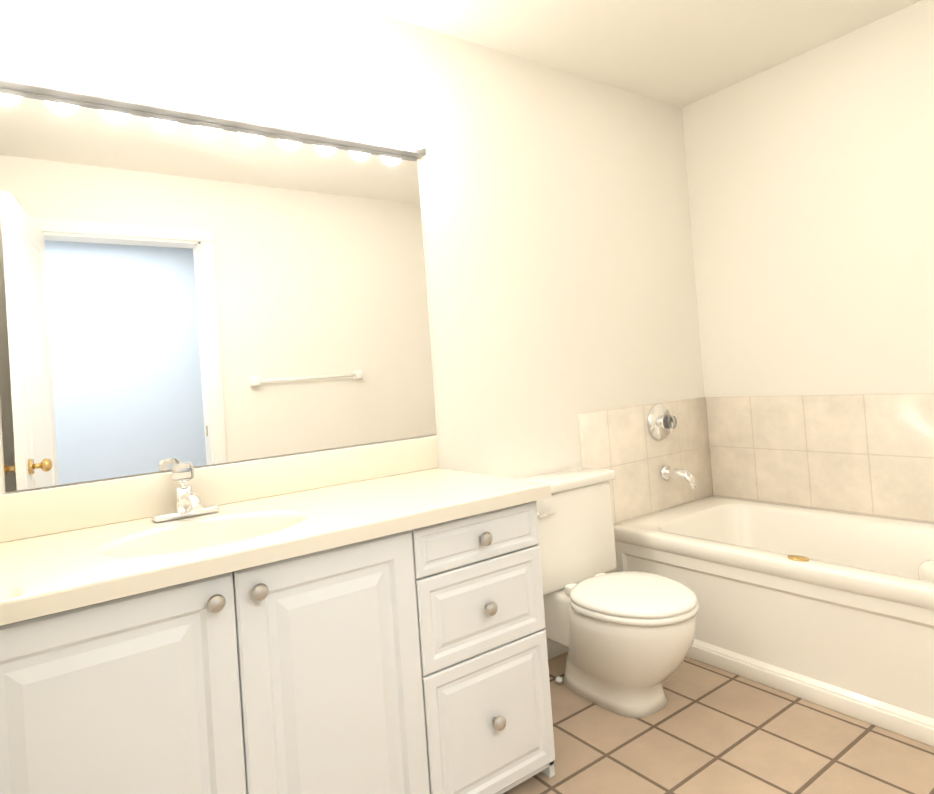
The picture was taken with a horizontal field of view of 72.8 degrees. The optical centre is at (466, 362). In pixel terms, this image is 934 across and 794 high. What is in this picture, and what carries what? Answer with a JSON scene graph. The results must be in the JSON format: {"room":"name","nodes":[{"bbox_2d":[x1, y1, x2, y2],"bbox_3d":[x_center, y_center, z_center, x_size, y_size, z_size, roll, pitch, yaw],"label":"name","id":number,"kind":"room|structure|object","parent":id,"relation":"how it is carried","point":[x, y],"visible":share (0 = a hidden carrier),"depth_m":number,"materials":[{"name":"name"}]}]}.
{"room":"bathroom","nodes":[
{"label":"bathroom","id":0,"kind":"room"},
{"bbox_2d":[0,0,704,494],"bbox_3d":[-0.049,0.007,2.347,3.160,2.440,0.120,-3,-1,-36],"label":"wall","id":1,"kind":"structure","parent":0,"point":[558,252],"depth_m":2.43,"materials":[{"name":"paint"}]},
{"bbox_2d":[0,36,430,157],"bbox_3d":[-0.633,-0.732,1.816,1.250,0.082,0.139,-3,-1,-36],"label":"light bar","id":2,"kind":"object","parent":1,"relation":"attached to","point":[64,74],"visible":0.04,"depth_m":1.73,"materials":[{"name":"silver metal"}]},
{"bbox_2d":[0,89,436,491],"bbox_3d":[-0.632,-0.205,1.861,1.215,0.969,0.004,-3,-1,-36],"label":"mirror","id":3,"kind":"object","parent":1,"relation":"attached to","point":[173,291],"visible":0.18,"depth_m":1.76,"materials":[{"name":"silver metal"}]},
{"bbox_2d":[546,638,567,659],"bbox_3d":[0.233,1.106,2.389,0.715,0.090,0.012,-3,-1,-36],"label":"baseboard","id":4,"kind":"structure","parent":1,"relation":"attached to","point":[554,649],"depth_m":2.46,"materials":[{"name":"white"}]},
{"bbox_2d":[578,397,712,573],"bbox_3d":[0.859,0.683,2.874,0.895,0.985,0.009,-3,-1,-36],"label":"wall tile","id":5,"kind":"structure","parent":1,"relation":"attached to","point":[629,449],"depth_m":2.85,"materials":[{"name":"beige tile"}]},
{"bbox_2d":[339,0,921,107],"bbox_3d":[1.038,-1.358,0.747,3.160,0.060,4.140,-3,-1,-36],"label":"ceiling","id":6,"kind":"structure","parent":0,"point":[680,53],"depth_m":2.43,"materials":[{"name":"paint"}]},
{"bbox_2d":[503,652,933,793],"bbox_3d":[1.215,1.105,0.695,3.160,0.120,4.140,-3,-1,-36],"label":"floor","id":7,"kind":"structure","parent":0,"point":[708,729],"depth_m":1.81,"materials":[{"name":"tile"}]},
{"bbox_2d":[0,436,554,793],"bbox_3d":[-0.443,0.710,1.575,1.308,0.943,0.581,-3,-1,-36],"label":"bathroom vanity","id":8,"kind":"object","parent":7,"relation":"on","point":[366,619],"depth_m":1.40,"materials":[{"name":"white wood"}]},
{"bbox_2d":[520,467,698,717],"bbox_3d":[0.479,0.772,2.183,0.488,0.712,0.660,-3,-1,-36],"label":"toilet","id":9,"kind":"object","parent":7,"relation":"on","point":[626,638],"depth_m":2.09,"materials":[{"name":"white ceramic"}]},
{"bbox_2d":[613,404,933,746],"bbox_3d":[1.383,0.603,2.232,0.774,0.922,1.649,-3,-1,-36],"label":"bathtub","id":10,"kind":"object","parent":7,"relation":"on","point":[832,610],"depth_m":2.16,"materials":[{"name":"white ceramic"}]},
{"bbox_2d":[682,0,933,396],"bbox_3d":[2.390,-0.184,1.565,0.120,2.440,4.020,-3,-1,-36],"label":"wall","id":11,"kind":"structure","parent":0,"point":[810,177],"depth_m":2.66,"materials":[{"name":"paint"}]},
{"bbox_2d":[706,393,933,522],"bbox_3d":[1.744,0.610,2.406,0.009,0.985,1.791,-3,-1,-36],"label":"wall tile","id":12,"kind":"structure","parent":11,"relation":"attached to","point":[869,454],"depth_m":2.67,"materials":[{"name":"beige tile"}]}
]}

